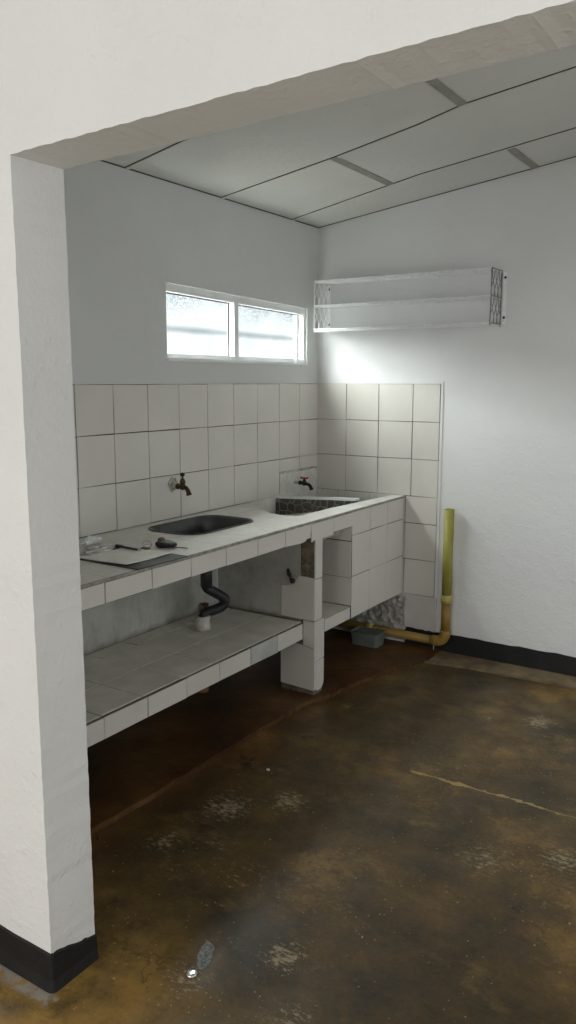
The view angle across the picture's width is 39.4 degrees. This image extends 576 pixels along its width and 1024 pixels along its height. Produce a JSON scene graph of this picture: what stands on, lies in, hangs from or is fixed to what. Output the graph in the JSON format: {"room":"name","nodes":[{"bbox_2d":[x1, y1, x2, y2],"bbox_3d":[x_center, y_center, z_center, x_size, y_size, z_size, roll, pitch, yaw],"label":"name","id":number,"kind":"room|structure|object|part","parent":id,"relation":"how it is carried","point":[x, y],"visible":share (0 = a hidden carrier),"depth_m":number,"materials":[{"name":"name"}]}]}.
{"room":"kitchen","nodes":[
{"label":"kitchen","id":0,"kind":"room"},
{"bbox_2d":[64,161,317,655],"bbox_3d":[-0.614,-0.384,3.477,0.098,2.550,3.025,6,11,32],"label":"wall","id":1,"kind":"structure","parent":0,"point":[238,433],"depth_m":3.49,"materials":[{"name":"grey paint"}]},
{"bbox_2d":[168,473,191,495],"bbox_3d":[-0.471,-0.124,3.557,0.106,0.102,0.062,6,11,32],"label":"tap","id":2,"kind":"object","parent":1,"relation":"attached to","point":[173,485],"visible":1,"depth_m":3.56,"materials":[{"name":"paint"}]},
{"bbox_2d":[84,608,302,747],"bbox_3d":[-0.611,0.640,3.106,0.498,0.086,1.737,6,11,32],"label":"shelf","id":3,"kind":"object","parent":1,"relation":"attached to","point":[129,681],"visible":0.76,"depth_m":3.18,"materials":[{"name":"grey tile"}]},
{"bbox_2d":[202,602,208,608],"bbox_3d":[-0.390,0.456,3.817,0.035,0.050,0.056,-3,10,-18],"label":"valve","id":4,"kind":"object","parent":3,"relation":"on","point":[205,604],"visible":0.5,"depth_m":3.81,"materials":[{"name":"metal"}]},
{"bbox_2d":[195,571,229,692],"bbox_3d":[-0.335,0.506,3.600,0.109,0.584,0.211,6,11,32],"label":"drain pipe","id":5,"kind":"object","parent":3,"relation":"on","point":[202,624],"visible":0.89,"depth_m":3.55,"materials":[{"name":"black plastic"}]},
{"bbox_2d":[195,615,209,631],"bbox_3d":[-0.379,0.491,3.567,0.068,0.062,0.068,6,11,32],"label":"socket","id":6,"kind":"object","parent":5,"relation":"attached to","point":[202,624],"depth_m":3.54,"materials":[{"name":"white plastic"}]},
{"bbox_2d":[166,283,307,364],"bbox_3d":[-0.230,-0.901,3.962,0.062,0.332,1.159,6,11,32],"label":"window","id":7,"kind":"structure","parent":1,"relation":"in","point":[232,301],"depth_m":3.91,"materials":[{"name":"white paint"}]},
{"bbox_3d":[-0.427,-0.860,3.711,0.004,0.266,0.494,6,11,32],"label":"pane","id":8,"kind":"part","parent":7,"relation":"part of","materials":[{"name":"clear glass"}]},
{"bbox_3d":[-0.215,-0.742,3.978,0.026,0.012,1.157,6,11,32],"label":"sill","id":9,"kind":"part","parent":7,"relation":"part of","materials":[{"name":"white paint"}]},
{"bbox_3d":[-0.112,-0.932,4.193,0.004,0.254,0.599,6,11,32],"label":"pane","id":10,"kind":"part","parent":7,"relation":"part of","materials":[{"name":"clear glass"}]},
{"bbox_2d":[294,477,312,489],"bbox_3d":[0.087,-0.158,4.414,0.120,0.073,0.029,6,11,32],"label":"tap","id":11,"kind":"object","parent":1,"relation":"attached to","point":[304,483],"visible":1,"depth_m":4.40,"materials":[{"name":"brown metal"}]},
{"bbox_2d":[275,495,403,618],"bbox_3d":[0.148,0.208,4.163,0.555,0.559,0.922,6,11,32],"label":"basin","id":12,"kind":"object","parent":1,"relation":"attached to","point":[362,562],"visible":0.43,"depth_m":4.09,"materials":[{"name":"beige tile"}]},
{"bbox_2d":[0,628,575,1023],"bbox_3d":[-0.364,1.333,1.186,6.600,0.140,6.970,6,11,32],"label":"floor","id":13,"kind":"structure","parent":0,"point":[404,852],"depth_m":2.52,"materials":[{"name":"brown concrete"}]},
{"bbox_2d":[185,969,197,978],"bbox_3d":[-0.240,1.146,1.997,0.031,0.006,0.032,6,11,32],"label":"cap","id":14,"kind":"object","parent":13,"relation":"on","point":[190,973],"visible":1,"depth_m":1.99,"materials":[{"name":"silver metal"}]},
{"bbox_2d":[197,941,213,969],"bbox_3d":[-0.212,1.138,2.063,0.040,0.001,0.104,2,9,10],"label":"dry leaf","id":15,"kind":"object","parent":13,"relation":"on","point":[204,957],"visible":1,"depth_m":2.06,"materials":[{"name":"grey plant"}]},
{"bbox_2d":[218,538,323,694],"bbox_3d":[-0.098,0.454,3.823,0.558,0.744,0.118,6,11,32],"label":"pier","id":16,"kind":"object","parent":13,"relation":"on","point":[286,583],"visible":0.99,"depth_m":3.73,"materials":[{"name":"tile"}]},
{"bbox_2d":[79,488,404,610],"bbox_3d":[-0.325,0.113,3.400,0.560,0.095,2.676,6,11,32],"label":"countertop","id":17,"kind":"structure","parent":16,"relation":"on","point":[101,584],"depth_m":3.17,"materials":[{"name":"white tile"}]},
{"bbox_2d":[80,535,101,548],"bbox_3d":[-0.721,0.111,2.950,0.061,0.052,0.102,6,11,32],"label":"wrapper","id":18,"kind":"object","parent":17,"relation":"on","point":[89,540],"visible":0.67,"depth_m":2.92,"materials":[{"name":"white plastic"}]},
{"bbox_2d":[80,542,187,569],"bbox_3d":[-0.561,0.145,2.812,0.338,0.028,0.246,6,11,32],"label":"clipboard","id":19,"kind":"object","parent":17,"relation":"on","point":[113,555],"visible":0.95,"depth_m":2.80,"materials":[{"name":"white paper"}]},
{"bbox_2d":[116,544,140,550],"bbox_3d":[-0.578,0.131,2.911,0.154,0.013,0.010,8,12,41],"label":"ballpoint pen","id":20,"kind":"object","parent":19,"relation":"on","point":[117,545],"visible":1,"depth_m":2.91,"materials":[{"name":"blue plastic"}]},
{"bbox_2d":[140,537,187,548],"bbox_3d":[-0.457,0.116,2.981,0.177,0.038,0.071,0,9,0],"label":"bunch","id":21,"kind":"object","parent":17,"relation":"on","point":[161,542],"visible":1,"depth_m":2.97,"materials":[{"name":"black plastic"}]},
{"bbox_2d":[148,515,252,534],"bbox_3d":[-0.369,0.138,3.470,0.298,0.176,0.464,6,11,32],"label":"sink","id":22,"kind":"object","parent":17,"relation":"in","point":[203,524],"visible":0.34,"depth_m":3.61,"materials":[{"name":"metal"}]},
{"bbox_2d":[230,602,349,631],"bbox_3d":[0.008,0.487,3.988,0.549,0.063,0.250,6,11,32],"label":"niche shelf","id":23,"kind":"object","parent":16,"relation":"attached to","point":[333,615],"visible":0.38,"depth_m":3.87,"materials":[{"name":"grey tile"}]},
{"bbox_2d":[350,626,385,647],"bbox_3d":[0.442,0.692,4.446,0.172,0.076,0.114,6,11,32],"label":"plastic tub","id":24,"kind":"object","parent":13,"relation":"on","point":[361,635],"visible":1,"depth_m":4.41,"materials":[{"name":"grey plastic"}]},
{"bbox_2d":[337,508,454,650],"bbox_3d":[0.523,0.334,4.448,0.813,0.775,0.058,6,11,32],"label":"pipe","id":25,"kind":"object","parent":13,"relation":"on","point":[443,637],"visible":0.91,"depth_m":4.25,"materials":[{"name":"yellow plastic"}]},
{"bbox_2d":[0,0,575,953],"bbox_3d":[-0.030,-0.353,1.430,6.300,3.150,0.140,6,11,32],"label":"wall","id":26,"kind":"structure","parent":0,"point":[82,82],"depth_m":1.63,"materials":[{"name":"white paint"}]},
{"bbox_2d":[0,924,98,993],"bbox_3d":[-1.602,0.986,2.671,2.568,0.103,0.151,6,11,32],"label":"baseboard","id":27,"kind":"structure","parent":26,"relation":"attached to","point":[49,972],"depth_m":1.98,"materials":[{"name":"black paint"}]},
{"bbox_2d":[100,44,575,227],"bbox_3d":[1.394,-1.538,2.081,4.820,0.736,2.805,6,11,32],"label":"ceiling","id":28,"kind":"structure","parent":0,"point":[330,164],"depth_m":3.23,"materials":[{"name":"white paint"}]},
{"bbox_2d":[317,157,575,656],"bbox_3d":[2.166,-0.634,3.328,5.000,3.100,0.182,6,11,32],"label":"wall","id":29,"kind":"structure","parent":0,"point":[478,422],"depth_m":4.11,"materials":[{"name":"white paint"}]},
{"bbox_2d":[314,267,506,332],"bbox_3d":[0.596,-1.072,4.123,1.009,0.270,0.173,6,11,32],"label":"wire shelf rack","id":30,"kind":"object","parent":29,"relation":"attached to","point":[491,270],"visible":1,"depth_m":4.04,"materials":[{"name":"metal"}]},
{"bbox_2d":[404,626,575,676],"bbox_3d":[2.379,0.872,3.370,4.120,0.114,0.004,6,11,32],"label":"baseboard","id":31,"kind":"structure","parent":29,"relation":"attached to","point":[515,655],"depth_m":4.17,"materials":[{"name":"black paint"}]}
]}

